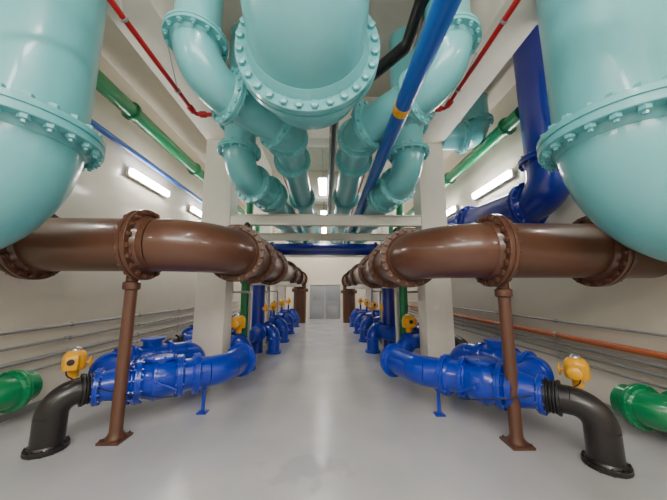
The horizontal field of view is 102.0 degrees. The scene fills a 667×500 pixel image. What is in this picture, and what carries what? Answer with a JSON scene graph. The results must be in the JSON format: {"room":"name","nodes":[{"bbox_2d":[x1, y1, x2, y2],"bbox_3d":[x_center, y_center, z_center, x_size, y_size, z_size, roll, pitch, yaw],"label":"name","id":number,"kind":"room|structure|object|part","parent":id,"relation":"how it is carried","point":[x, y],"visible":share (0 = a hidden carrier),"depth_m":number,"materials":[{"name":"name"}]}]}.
{"room":"mechanical room","nodes":[
{"label":"mechanical room","id":0,"kind":"room"},
{"bbox_2d":[0,55,244,414],"bbox_3d":[-4.744,-0.378,7.001,0.200,6.400,21.000,0,-8,-2],"label":"wall","id":1,"kind":"structure","parent":0,"point":[106,191],"depth_m":5.51,"materials":[{"name":"paint"}]},
{"bbox_2d":[0,400,40,423],"bbox_3d":[-4.632,2.739,6.543,0.024,0.100,21.000,0,-8,-2],"label":"baseboard","id":2,"kind":"structure","parent":1,"relation":"attached to","point":[7,416],"depth_m":3.91,"materials":[{"name":"metal"}]},
{"bbox_2d":[0,369,42,412],"bbox_3d":[-4.237,1.810,3.349,0.630,0.520,0.710,0,-8,-2],"label":"pipe","id":3,"kind":"object","parent":1,"relation":"attached to","point":[18,387],"visible":1,"depth_m":3.47,"materials":[{"name":"metal"}]},
{"bbox_2d":[0,306,238,351],"bbox_3d":[-4.528,1.550,5.002,0.127,0.064,17.400,0,-8,-2],"label":"conduit","id":4,"kind":"object","parent":1,"relation":"attached to","point":[138,324],"visible":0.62,"depth_m":4.61,"materials":[{"name":"metal"}]},
{"bbox_2d":[0,301,239,335],"bbox_3d":[-4.525,1.333,5.035,0.132,0.074,17.400,0,-8,-2],"label":"conduit","id":5,"kind":"object","parent":1,"relation":"attached to","point":[179,309],"visible":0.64,"depth_m":4.64,"materials":[{"name":"metal"}]},
{"bbox_2d":[0,310,239,368],"bbox_3d":[-4.523,1.768,4.970,0.137,0.084,17.400,0,-8,-2],"label":"conduit","id":6,"kind":"object","parent":1,"relation":"attached to","point":[36,358],"visible":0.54,"depth_m":4.56,"materials":[{"name":"metal"}]},
{"bbox_2d":[27,315,233,370],"bbox_3d":[-4.528,1.926,4.947,0.127,0.064,17.400,0,-8,-2],"label":"conduit","id":7,"kind":"object","parent":1,"relation":"attached to","point":[136,341],"visible":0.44,"depth_m":5.15,"materials":[{"name":"metal"}]},
{"bbox_2d":[126,167,169,197],"bbox_3d":[-4.552,-1.637,6.688,0.175,0.200,1.500,0,-8,-2],"label":"light fixture","id":8,"kind":"object","parent":1,"relation":"attached to","point":[132,173],"visible":1,"depth_m":6.47,"materials":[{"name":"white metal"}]},
{"bbox_2d":[189,205,201,217],"bbox_3d":[-4.629,-1.234,9.407,0.175,0.200,1.500,0,-8,-2],"label":"light fixture","id":9,"kind":"object","parent":1,"relation":"attached to","point":[192,209],"visible":0.48,"depth_m":8.89,"materials":[{"name":"white metal"}]},
{"bbox_2d":[191,206,201,215],"bbox_3d":[-4.577,-1.234,9.408,0.070,0.150,1.440,0,-8,-2],"label":"diffuser","id":10,"kind":"object","parent":9,"relation":"attached to","point":[194,210],"depth_m":8.92,"materials":[{"name":"white plastic"}]},
{"bbox_2d":[101,0,537,213],"bbox_3d":[-0.295,-3.574,7.601,9.100,0.100,21.400,0,-8,-2],"label":"ceiling","id":11,"kind":"structure","parent":0,"point":[389,16],"depth_m":5.88,"materials":[{"name":"paint"}]},
{"bbox_2d":[0,0,107,249],"bbox_3d":[-3.462,-2.017,2.729,2.113,4.410,1.326,0,-8,-2],"label":"pipe","id":12,"kind":"object","parent":11,"relation":"hanging from","point":[50,50],"visible":1,"depth_m":2.47,"materials":[{"name":"metal"}]},
{"bbox_2d":[162,0,319,243],"bbox_3d":[-1.257,-2.131,8.152,1.506,2.593,10.833,0,-8,-2],"label":"pipe","id":13,"kind":"object","parent":11,"relation":"hanging from","point":[192,30],"visible":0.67,"depth_m":3.09,"materials":[{"name":"metal"}]},
{"bbox_2d":[217,22,306,242],"bbox_3d":[-1.546,-1.839,8.626,1.037,3.034,8.594,0,-8,-2],"label":"pipe","id":14,"kind":"object","parent":11,"relation":"hanging from","point":[239,150],"visible":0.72,"depth_m":4.63,"materials":[{"name":"metal"}]},
{"bbox_2d":[234,0,379,129],"bbox_3d":[-0.252,-2.791,2.652,1.460,2.900,1.900,0,-8,-2],"label":"pipe","id":15,"kind":"object","parent":11,"relation":"hanging from","point":[309,63],"visible":1,"depth_m":2.42,"materials":[{"name":"metal"}]},
{"bbox_2d":[256,97,377,146],"bbox_3d":[-0.159,-3.120,6.576,4.200,1.100,0.400,0,-8,-2],"label":"concrete beam","id":16,"kind":"structure","parent":11,"relation":"attached to","point":[316,138],"depth_m":6.38,"materials":[{"name":"white paint"}]},
{"bbox_2d":[318,150,326,194],"bbox_3d":[-0.368,-2.688,9.389,0.300,1.130,1.500,0,-8,-2],"label":"light fixture","id":17,"kind":"object","parent":11,"relation":"hanging from","point":[322,180],"visible":1,"depth_m":8.94,"materials":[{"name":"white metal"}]},
{"bbox_2d":[319,178,325,194],"bbox_3d":[-0.368,-2.158,9.310,0.240,0.060,1.440,0,-8,-2],"label":"diffuser","id":18,"kind":"object","parent":17,"relation":"attached to","point":[322,181],"depth_m":9.15,"materials":[{"name":"white plastic"}]},
{"bbox_2d":[289,204,356,214],"bbox_3d":[-0.392,-1.896,14.833,4.200,1.100,0.400,0,-8,-2],"label":"concrete beam","id":19,"kind":"structure","parent":11,"relation":"attached to","point":[317,208],"depth_m":14.68,"materials":[{"name":"white paint"}]},
{"bbox_2d":[320,201,326,214],"bbox_3d":[-0.469,-2.160,12.948,0.300,1.130,1.500,0,-8,-2],"label":"light fixture","id":20,"kind":"object","parent":11,"relation":"hanging from","point":[323,211],"visible":0.45,"depth_m":12.30,"materials":[{"name":"white metal"}]},
{"bbox_2d":[321,227,326,232],"bbox_3d":[-0.561,-1.677,16.211,0.300,1.130,1.500,0,-8,-2],"label":"light fixture","id":21,"kind":"object","parent":11,"relation":"hanging from","point":[324,229],"visible":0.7,"depth_m":15.77,"materials":[{"name":"white metal"}]},
{"bbox_2d":[273,171,379,201],"bbox_3d":[-0.275,-2.511,10.680,4.200,1.100,0.400,0,-8,-2],"label":"concrete beam","id":22,"kind":"structure","parent":11,"relation":"attached to","point":[313,175],"depth_m":10.49,"materials":[{"name":"white paint"}]},
{"bbox_2d":[328,0,428,214],"bbox_3d":[0.392,-2.536,5.231,1.011,0.230,16.435,1,-8,-7],"label":"drain pipe","id":23,"kind":"object","parent":11,"relation":"hanging from","point":[416,18],"visible":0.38,"depth_m":3.80,"materials":[{"name":"metal"}]},
{"bbox_2d":[347,27,429,243],"bbox_3d":[1.078,-1.828,8.698,0.927,3.034,8.594,0,-8,-2],"label":"pipe","id":24,"kind":"object","parent":11,"relation":"hanging from","point":[395,187],"visible":0.66,"depth_m":4.70,"materials":[{"name":"metal"}]},
{"bbox_2d":[343,0,461,243],"bbox_3d":[0.727,-1.328,5.021,0.200,0.200,16.500,0,-8,-2],"label":"pipe","id":25,"kind":"object","parent":11,"relation":"hanging from","point":[441,14],"visible":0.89,"depth_m":2.56,"materials":[{"name":"metal"}]},
{"bbox_2d":[330,0,481,243],"bbox_3d":[0.723,-2.127,8.182,1.546,2.593,10.883,0,-8,-2],"label":"pipe","id":26,"kind":"object","parent":11,"relation":"hanging from","point":[359,136],"visible":0.66,"depth_m":3.36,"materials":[{"name":"metal"}]},
{"bbox_2d":[442,92,493,153],"bbox_3d":[3.183,-2.991,6.500,1.257,1.377,0.754,0,-8,-2],"label":"pipe","id":27,"kind":"object","parent":11,"relation":"hanging from","point":[475,124],"visible":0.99,"depth_m":6.23,"materials":[{"name":"metal"}]},
{"bbox_2d":[447,25,568,224],"bbox_3d":[3.120,-1.658,8.359,1.106,3.469,8.193,1,-9,-7],"label":"pipe","id":28,"kind":"object","parent":11,"relation":"hanging from","point":[543,192],"visible":0.54,"depth_m":4.71,"materials":[{"name":"metal"}]},
{"bbox_2d":[535,0,666,261],"bbox_3d":[3.162,-2.007,2.763,2.043,4.420,1.326,0,-8,-2],"label":"pipe","id":29,"kind":"object","parent":11,"relation":"hanging from","point":[605,61],"visible":1,"depth_m":2.39,"materials":[{"name":"metal"}]},
{"bbox_2d":[270,226,380,318],"bbox_3d":[-0.591,1.194,17.605,8.700,6.400,0.200,0,-8,-2],"label":"wall","id":30,"kind":"structure","parent":0,"point":[317,269],"depth_m":17.49,"materials":[{"name":"paint"}]},
{"bbox_2d":[310,285,324,318],"bbox_3d":[-1.027,3.296,17.125,0.940,2.080,0.100,0,-8,-2],"label":"door","id":31,"kind":"structure","parent":30,"relation":"in","point":[317,292],"depth_m":17.12,"materials":[{"name":"paint"}]},
{"bbox_2d":[308,283,341,318],"bbox_3d":[-0.537,3.240,17.152,2.120,2.220,0.100,0,-8,-2],"label":"trim","id":32,"kind":"structure","parent":30,"relation":"attached to","point":[309,284],"depth_m":17.18,"materials":[{"name":"white metal"}]},
{"bbox_2d":[325,285,339,318],"bbox_3d":[-0.047,3.300,17.152,0.940,2.080,0.100,0,-8,-2],"label":"door","id":33,"kind":"structure","parent":30,"relation":"in","point":[332,292],"depth_m":17.15,"materials":[{"name":"paint"}]},
{"bbox_2d":[0,319,666,499],"bbox_3d":[-0.295,2.855,6.648,9.100,0.100,21.400,0,-8,-2],"label":"floor","id":34,"kind":"structure","parent":0,"point":[319,418],"depth_m":3.08,"materials":[{"name":"grey concrete"}]},
{"bbox_2d":[20,371,99,459],"bbox_3d":[-3.208,1.909,3.193,0.390,0.791,0.568,-7,-11,40],"label":"pipe","id":35,"kind":"object","parent":34,"relation":"on","point":[48,430],"visible":0.94,"depth_m":3.06,"materials":[{"name":"metal"}]},
{"bbox_2d":[95,275,140,445],"bbox_3d":[-2.651,1.308,3.423,0.260,2.035,0.260,0,-8,-2],"label":"stand","id":36,"kind":"object","parent":34,"relation":"on","point":[116,435],"visible":0.94,"depth_m":3.36,"materials":[{"name":"paint"}]},
{"bbox_3d":[-2.651,2.281,3.278,0.260,0.067,0.260,0,-8,-2],"label":"plate","id":37,"kind":"part","parent":36,"relation":"part of","materials":[{"name":"brown paint"}]},
{"bbox_2d":[0,210,307,322],"bbox_3d":[-2.997,1.770,9.388,3.441,2.852,12.851,0,-8,-2],"label":"pipe","id":38,"kind":"object","parent":34,"relation":"on","point":[140,244],"visible":0.92,"depth_m":3.40,"materials":[{"name":"metal"}]},
{"bbox_2d":[61,336,255,414],"bbox_3d":[-2.586,1.907,4.214,1.722,1.063,2.392,-6,-10,36],"label":"valve","id":39,"kind":"object","parent":34,"relation":"on","point":[158,370],"visible":0.88,"depth_m":3.78,"materials":[{"name":"paint"}]},
{"bbox_3d":[-2.240,1.769,3.569,0.308,0.214,0.092,5,-10,-31],"label":"lever arm","id":40,"kind":"part","parent":39,"relation":"part of","materials":[{"name":"blue paint"}]},
{"bbox_2d":[166,334,186,342],"bbox_3d":[-3.741,2.347,6.147,0.390,0.791,0.568,-7,-11,40],"label":"pipe","id":41,"kind":"object","parent":34,"relation":"on","point":[178,338],"visible":0.12,"depth_m":6.22,"materials":[{"name":"metal"}]},
{"bbox_2d":[181,325,192,341],"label":"valve","id":42,"kind":"object","parent":34,"relation":"on","point":[188,332],"depth_m":6.73,"materials":[{"name":"paint"}]},
{"bbox_2d":[192,140,237,355],"bbox_3d":[-2.588,0.085,6.033,0.620,5.200,0.500,0,-8,-2],"label":"concrete column","id":43,"kind":"structure","parent":34,"relation":"on","point":[212,322],"depth_m":5.74,"materials":[{"name":"white paint"}]},
{"bbox_2d":[107,0,272,175],"bbox_3d":[-2.615,-2.941,7.441,0.640,1.200,21.000,0,-8,-2],"label":"concrete beam","id":44,"kind":"structure","parent":43,"relation":"on","point":[146,16],"depth_m":3.84,"materials":[{"name":"white paint"}]},
{"bbox_2d":[107,0,302,228],"bbox_3d":[-1.736,-2.346,4.647,1.262,0.820,15.400,0,-8,-2],"label":"pipe","id":45,"kind":"object","parent":44,"relation":"hanging from","point":[123,17],"visible":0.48,"depth_m":3.23,"materials":[{"name":"red metal"}]},
{"bbox_2d":[230,214,421,226],"bbox_3d":[-0.153,-0.656,6.009,4.220,0.236,0.140,0,-8,-2],"label":"steel beam","id":46,"kind":"structure","parent":43,"relation":"attached to","point":[241,219],"depth_m":5.98,"materials":[{"name":"beige metal"}]},
{"bbox_2d":[231,327,236,334],"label":"valve","id":47,"kind":"object","parent":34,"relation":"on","point":[233,331],"depth_m":6.84,"materials":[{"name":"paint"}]},
{"bbox_2d":[233,291,250,339],"bbox_3d":[-2.582,1.931,6.821,0.930,1.780,0.060,0,-8,-2],"label":"riser pipe","id":48,"kind":"object","parent":34,"relation":"on","point":[248,292],"visible":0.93,"depth_m":6.87,"materials":[{"name":"metal"}]},
{"bbox_2d":[230,313,255,370],"bbox_3d":[-2.329,2.146,6.408,1.164,1.269,0.502,-5,-10,30],"label":"valve","id":49,"kind":"object","parent":34,"relation":"on","point":[239,321],"depth_m":6.30,"materials":[{"name":"paint"}]},
{"bbox_2d":[240,202,253,337],"bbox_3d":[-2.300,0.651,7.120,0.286,4.400,0.286,-5,-10,28],"label":"riser pipe","id":50,"kind":"object","parent":34,"relation":"on","point":[249,207],"visible":0.22,"depth_m":6.95,"materials":[{"name":"metal"}]},
{"bbox_2d":[253,226,259,232],"bbox_3d":[-2.656,0.943,9.089,0.286,4.400,0.286,-5,-10,28],"label":"riser pipe","id":51,"kind":"object","parent":34,"relation":"on","point":[255,228],"visible":0.02,"depth_m":9.25,"materials":[{"name":"metal"}]},
{"bbox_2d":[249,324,265,342],"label":"valve","id":52,"kind":"object","parent":34,"relation":"on","point":[257,332],"depth_m":7.47,"materials":[{"name":"paint"}]},
{"bbox_2d":[254,205,271,337],"bbox_3d":[-2.704,0.694,10.136,0.620,5.200,0.500,0,-8,-2],"label":"concrete column","id":53,"kind":"structure","parent":34,"relation":"on","point":[263,229],"depth_m":10.12,"materials":[{"name":"white paint"}]},
{"bbox_2d":[265,291,269,344],"bbox_3d":[-2.625,2.261,9.047,0.930,1.780,0.060,0,-8,-2],"label":"riser pipe","id":54,"kind":"object","parent":34,"relation":"on","point":[268,292],"visible":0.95,"depth_m":9.09,"materials":[{"name":"metal"}]},
{"bbox_2d":[262,303,281,354],"bbox_3d":[-2.045,2.298,8.084,1.169,1.461,0.450,-5,-10,28],"label":"valve","id":55,"kind":"object","parent":34,"relation":"on","point":[273,338],"depth_m":7.75,"materials":[{"name":"paint"}]},
{"bbox_2d":[270,291,278,328],"bbox_3d":[-2.673,2.510,10.728,0.930,1.780,0.060,0,-8,-2],"label":"riser pipe","id":56,"kind":"object","parent":34,"relation":"on","point":[270,291],"visible":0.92,"depth_m":10.79,"materials":[{"name":"metal"}]},
{"bbox_2d":[269,301,289,342],"bbox_3d":[-2.087,2.564,9.767,1.164,1.428,0.442,-5,-10,30],"label":"valve","id":57,"kind":"object","parent":34,"relation":"on","point":[280,323],"depth_m":9.50,"materials":[{"name":"paint"}]},
{"bbox_2d":[269,307,290,316],"bbox_3d":[-3.177,3.121,12.807,1.663,1.180,2.109,-5,-10,29],"label":"valve","id":58,"kind":"object","parent":34,"relation":"on","point":[271,310],"visible":0.07,"depth_m":12.66,"materials":[{"name":"paint"}]},
{"bbox_2d":[273,228,287,311],"bbox_3d":[-2.821,1.309,14.289,0.620,5.200,0.500,0,-8,-2],"label":"concrete column","id":59,"kind":"structure","parent":34,"relation":"on","point":[281,290],"depth_m":13.92,"materials":[{"name":"white paint"}]},
{"bbox_2d":[271,299,294,333],"bbox_3d":[-2.138,2.828,11.547,1.164,1.428,0.442,-5,-10,30],"label":"valve","id":60,"kind":"object","parent":34,"relation":"on","point":[288,318],"depth_m":11.29,"materials":[{"name":"paint"}]},
{"bbox_2d":[279,298,299,326],"bbox_3d":[-2.196,3.136,13.623,1.164,1.428,0.442,-5,-10,30],"label":"valve","id":61,"kind":"object","parent":34,"relation":"on","point":[294,314],"depth_m":13.35,"materials":[{"name":"paint"}]},
{"bbox_2d":[263,283,382,344],"bbox_3d":[-0.312,1.487,9.277,4.240,3.378,0.240,0,-8,-2],"label":"support frame","id":62,"kind":"object","parent":34,"relation":"on","point":[291,284],"visible":0.27,"depth_m":9.22,"materials":[{"name":"white metal"}]},
{"bbox_3d":[-2.312,1.577,9.207,0.240,3.180,0.240,0,-8,-2],"label":"post","id":63,"kind":"part","parent":62,"relation":"part of","materials":[{"name":"white metal"}]},
{"bbox_2d":[251,242,395,353],"bbox_3d":[-0.292,1.372,8.182,4.388,3.284,0.468,0,-8,-2],"label":"pipe","id":64,"kind":"object","parent":34,"relation":"on","point":[258,302],"visible":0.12,"depth_m":8.18,"materials":[{"name":"metal"}]},
{"bbox_2d":[250,233,398,342],"bbox_3d":[-0.259,1.209,7.398,4.240,3.378,0.240,0,-8,-2],"label":"support frame","id":65,"kind":"object","parent":34,"relation":"on","point":[267,236],"visible":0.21,"depth_m":7.59,"materials":[{"name":"white metal"}]},
{"bbox_3d":[-2.259,1.298,7.329,0.240,3.180,0.240,0,-8,-2],"label":"post","id":66,"kind":"part","parent":65,"relation":"part of","materials":[{"name":"white metal"}]},
{"bbox_3d":[1.740,1.315,7.439,0.240,3.180,0.240,0,-8,-2],"label":"post","id":67,"kind":"part","parent":65,"relation":"part of","materials":[{"name":"white metal"}]},
{"bbox_2d":[275,255,373,314],"bbox_3d":[-0.368,1.780,11.255,4.240,3.378,0.240,0,-8,-2],"label":"support frame","id":68,"kind":"object","parent":34,"relation":"on","point":[298,285],"visible":0.16,"depth_m":11.42,"materials":[{"name":"white metal"}]},
{"bbox_3d":[-2.368,1.870,11.185,0.240,3.180,0.240,0,-8,-2],"label":"post","id":69,"kind":"part","parent":68,"relation":"part of","materials":[{"name":"white metal"}]},
{"bbox_2d":[349,298,365,326],"bbox_3d":[1.297,3.150,13.720,1.164,1.428,0.442,5,-10,-33],"label":"valve","id":70,"kind":"object","parent":34,"relation":"on","point":[353,315],"depth_m":13.44,"materials":[{"name":"paint"}]},
{"bbox_2d":[353,299,377,333],"bbox_3d":[1.356,2.842,11.643,1.164,1.428,0.442,5,-10,-33],"label":"valve","id":71,"kind":"object","parent":34,"relation":"on","point":[356,324],"depth_m":11.40,"materials":[{"name":"paint"}]},
{"bbox_2d":[352,305,379,315],"bbox_3d":[2.126,3.184,13.229,1.588,1.180,2.236,4,-10,-28],"label":"valve","id":72,"kind":"object","parent":34,"relation":"on","point":[369,307],"visible":0.12,"depth_m":12.67,"materials":[{"name":"paint"}]},
{"bbox_2d":[358,301,379,342],"bbox_3d":[1.406,2.579,9.863,1.164,1.428,0.442,5,-10,-33],"label":"valve","id":73,"kind":"object","parent":34,"relation":"on","point":[369,320],"depth_m":9.59,"materials":[{"name":"paint"}]},
{"bbox_2d":[365,229,377,309],"bbox_3d":[2.017,1.329,14.423,0.580,5.200,0.500,0,-8,-2],"label":"concrete column","id":74,"kind":"structure","parent":34,"relation":"on","point":[368,291],"depth_m":14.04,"materials":[{"name":"white paint"}]},
{"bbox_2d":[365,303,383,353],"bbox_3d":[1.451,2.313,8.188,1.167,1.461,0.446,6,-10,-34],"label":"valve","id":75,"kind":"object","parent":34,"relation":"on","point":[372,338],"depth_m":7.82,"materials":[{"name":"paint"}]},
{"bbox_2d":[371,291,379,316],"bbox_3d":[1.986,2.529,10.856,0.930,1.780,0.060,0,-8,-2],"label":"riser pipe","id":76,"kind":"object","parent":34,"relation":"on","point":[372,291],"visible":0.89,"depth_m":10.90,"materials":[{"name":"metal"}]},
{"bbox_2d":[379,291,381,343],"bbox_3d":[2.033,2.280,9.175,0.930,1.780,0.060,0,-8,-2],"label":"riser pipe","id":77,"kind":"object","parent":34,"relation":"on","point":[380,292],"visible":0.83,"depth_m":9.21,"materials":[{"name":"metal"}]},
{"bbox_2d":[358,314,413,324],"bbox_3d":[2.204,2.773,10.460,1.588,1.180,2.236,4,-10,-28],"label":"valve","id":78,"kind":"object","parent":34,"relation":"on","point":[362,317],"visible":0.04,"depth_m":10.98,"materials":[{"name":"paint"}]},
{"bbox_2d":[378,325,395,340],"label":"valve","id":79,"kind":"object","parent":34,"relation":"on","point":[387,332],"depth_m":7.54,"materials":[{"name":"paint"}]},
{"bbox_2d":[380,209,399,315],"bbox_3d":[2.134,0.713,10.270,0.580,5.200,0.500,0,-8,-2],"label":"concrete column","id":80,"kind":"structure","parent":34,"relation":"on","point":[383,230],"depth_m":10.25,"materials":[{"name":"white paint"}]},
{"bbox_2d":[388,227,394,304],"bbox_3d":[2.042,0.962,9.219,0.286,4.400,0.286,-5,-10,28],"label":"riser pipe","id":81,"kind":"object","parent":34,"relation":"on","point":[391,229],"visible":0.02,"depth_m":9.36,"materials":[{"name":"metal"}]},
{"bbox_2d":[396,204,407,337],"bbox_3d":[1.848,0.668,7.235,0.286,4.400,0.286,-5,-10,28],"label":"riser pipe","id":82,"kind":"object","parent":34,"relation":"on","point":[403,296],"visible":0.16,"depth_m":7.05,"materials":[{"name":"metal"}]},
{"bbox_2d":[396,291,417,339],"bbox_3d":[2.133,1.965,7.051,0.930,1.780,0.060,0,-8,-2],"label":"riser pipe","id":83,"kind":"object","parent":34,"relation":"on","point":[397,294],"visible":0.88,"depth_m":7.07,"materials":[{"name":"metal"}]},
{"bbox_2d":[397,313,419,351],"bbox_3d":[1.863,2.171,6.578,1.175,1.269,0.492,7,-11,-38],"label":"valve","id":84,"kind":"object","parent":34,"relation":"on","point":[410,342],"depth_m":6.39,"materials":[{"name":"paint"}]},
{"bbox_2d":[411,322,419,334],"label":"valve","id":85,"kind":"object","parent":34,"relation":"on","point":[415,330],"depth_m":7.03,"materials":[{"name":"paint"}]},
{"bbox_2d":[413,143,454,357],"bbox_3d":[2.250,0.105,6.166,0.580,5.200,0.500,0,-8,-2],"label":"concrete column","id":86,"kind":"structure","parent":34,"relation":"on","point":[435,307],"depth_m":6.00,"materials":[{"name":"white paint"}]},
{"bbox_2d":[380,0,537,176],"bbox_3d":[2.224,-2.921,7.575,0.600,1.200,21.000,0,-8,-2],"label":"concrete beam","id":87,"kind":"structure","parent":86,"relation":"on","point":[523,20],"depth_m":3.94,"materials":[{"name":"white paint"}]},
{"bbox_2d":[346,0,520,227],"bbox_3d":[1.421,-2.383,4.742,1.291,0.722,15.400,0,-8,-2],"label":"pipe","id":88,"kind":"object","parent":87,"relation":"hanging from","point":[505,18],"visible":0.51,"depth_m":3.30,"materials":[{"name":"red metal"}]},
{"bbox_2d":[454,335,467,346],"bbox_3d":[2.973,2.384,6.399,0.653,0.791,0.390,-8,-12,44],"label":"pipe","id":89,"kind":"object","parent":34,"relation":"on","point":[458,340],"visible":0.04,"depth_m":6.33,"materials":[{"name":"metal"}]},
{"bbox_2d":[380,338,590,416],"bbox_3d":[2.156,1.906,4.071,1.729,1.023,2.496,5,-10,-30],"label":"valve","id":90,"kind":"object","parent":34,"relation":"on","point":[475,372],"visible":0.84,"depth_m":3.64,"materials":[{"name":"paint"}]},
{"bbox_3d":[1.773,1.756,3.479,0.092,0.214,0.308,8,-12,-44],"label":"lever arm","id":91,"kind":"part","parent":90,"relation":"part of","materials":[{"name":"blue paint"}]},
{"bbox_2d":[494,282,535,450],"bbox_3d":[2.164,1.339,3.321,0.260,1.945,0.260,0,-8,-2],"label":"stand","id":92,"kind":"object","parent":34,"relation":"on","point":[515,440],"visible":0.97,"depth_m":3.26,"materials":[{"name":"paint"}]},
{"bbox_2d":[341,214,666,322],"bbox_3d":[2.288,1.819,9.414,3.391,2.762,13.081,0,-8,-2],"label":"pipe","id":93,"kind":"object","parent":92,"relation":"on","point":[493,250],"visible":0.94,"depth_m":3.30,"materials":[{"name":"metal"}]},
{"bbox_3d":[2.164,2.267,3.184,0.260,0.067,0.260,0,-8,-2],"label":"plate","id":94,"kind":"part","parent":92,"relation":"part of","materials":[{"name":"brown paint"}]},
{"bbox_2d":[541,377,634,478],"bbox_3d":[2.721,1.870,2.929,0.653,0.791,0.390,-8,-12,44],"label":"pipe","id":95,"kind":"object","parent":34,"relation":"on","point":[604,452],"visible":1,"depth_m":2.79,"materials":[{"name":"metal"}]},
{"bbox_2d":[404,84,666,404],"bbox_3d":[4.153,-0.341,7.247,0.200,6.400,21.000,0,-8,-2],"label":"wall","id":96,"kind":"structure","parent":0,"point":[640,304],"depth_m":4.96,"materials":[{"name":"paint"}]},
{"bbox_2d":[447,205,457,216],"bbox_3d":[3.918,-1.229,9.445,0.175,0.200,1.600,0,-8,-2],"label":"light fixture","id":97,"kind":"object","parent":96,"relation":"attached to","point":[453,209],"visible":0.48,"depth_m":8.81,"materials":[{"name":"white metal"}]},
{"bbox_2d":[447,206,454,214],"bbox_3d":[3.866,-1.229,9.444,0.070,0.150,1.536,0,-8,-2],"label":"diffuser","id":98,"kind":"object","parent":97,"relation":"attached to","point":[450,211],"depth_m":8.88,"materials":[{"name":"white"}]},
{"bbox_2d":[405,107,519,214],"bbox_3d":[3.587,-2.023,9.882,0.390,0.390,9.250,0,-8,-2],"label":"pipe","id":99,"kind":"object","parent":96,"relation":"attached to","point":[508,125],"visible":0.62,"depth_m":6.38,"materials":[{"name":"metal"}]},
{"bbox_2d":[472,168,514,199],"bbox_3d":[3.992,-1.617,6.825,0.175,0.200,1.600,0,-8,-2],"label":"light fixture","id":100,"kind":"object","parent":96,"relation":"attached to","point":[509,174],"visible":1,"depth_m":6.60,"materials":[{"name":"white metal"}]},
{"bbox_2d":[408,305,666,359],"bbox_3d":[4.009,1.585,5.238,0.152,0.114,17.400,0,-8,-2],"label":"conduit","id":101,"kind":"object","parent":96,"relation":"attached to","point":[635,350],"visible":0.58,"depth_m":4.27,"materials":[{"name":"metal"}]},
{"bbox_2d":[408,308,666,369],"bbox_3d":[4.027,1.714,5.220,0.137,0.084,17.400,0,-8,-2],"label":"conduit","id":102,"kind":"object","parent":96,"relation":"attached to","point":[557,342],"visible":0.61,"depth_m":4.30,"materials":[{"name":"metal"}]},
{"bbox_2d":[408,311,666,379],"bbox_3d":[4.027,1.832,5.202,0.137,0.084,17.400,0,-8,-2],"label":"conduit","id":103,"kind":"object","parent":96,"relation":"attached to","point":[558,349],"visible":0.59,"depth_m":4.26,"materials":[{"name":"metal"}]},
{"bbox_2d":[409,301,666,336],"bbox_3d":[4.032,1.338,5.276,0.127,0.064,17.400,0,-8,-2],"label":"conduit","id":104,"kind":"object","parent":96,"relation":"attached to","point":[538,318],"visible":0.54,"depth_m":4.32,"materials":[{"name":"metal"}]},
{"bbox_2d":[412,314,666,389],"bbox_3d":[4.032,1.961,5.183,0.127,0.064,17.400,0,-8,-2],"label":"conduit","id":105,"kind":"object","parent":96,"relation":"attached to","point":[463,329],"visible":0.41,"depth_m":4.09,"materials":[{"name":"metal"}]},
{"bbox_2d":[603,402,666,436],"bbox_3d":[4.041,2.774,6.782,0.024,0.100,21.000,0,-8,-2],"label":"baseboard","id":106,"kind":"structure","parent":96,"relation":"attached to","point":[607,405],"depth_m":3.88,"materials":[{"name":"metal"}]},
{"bbox_2d":[610,383,666,431],"bbox_3d":[3.823,1.876,3.112,0.670,0.520,0.710,0,-8,-2],"label":"drain pipe","id":107,"kind":"object","parent":96,"relation":"attached to","point":[641,406],"visible":1,"depth_m":3.19,"materials":[{"name":"metal"}]},
{"bbox_3d":[0.001,-1.913,-3.357,8.700,6.400,0.200,0,-8,-2],"label":"wall","id":108,"kind":"structure","parent":0,"visible":0},
{"bbox_2d":[91,119,202,202],"bbox_3d":[-4.381,-2.289,5.019,0.120,0.120,16.500,0,-8,-2],"label":"pipe","id":109,"kind":"object","parent":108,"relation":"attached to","point":[97,126],"visible":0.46,"depth_m":6.06,"materials":[{"name":"metal"}]},
{"bbox_2d":[96,70,244,213],"bbox_3d":[-4.165,-2.858,5.615,0.390,0.390,17.500,0,-8,-2],"label":"pipe","id":110,"kind":"object","parent":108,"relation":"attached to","point":[130,110],"visible":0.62,"depth_m":5.79,"materials":[{"name":"metal"}]}
]}

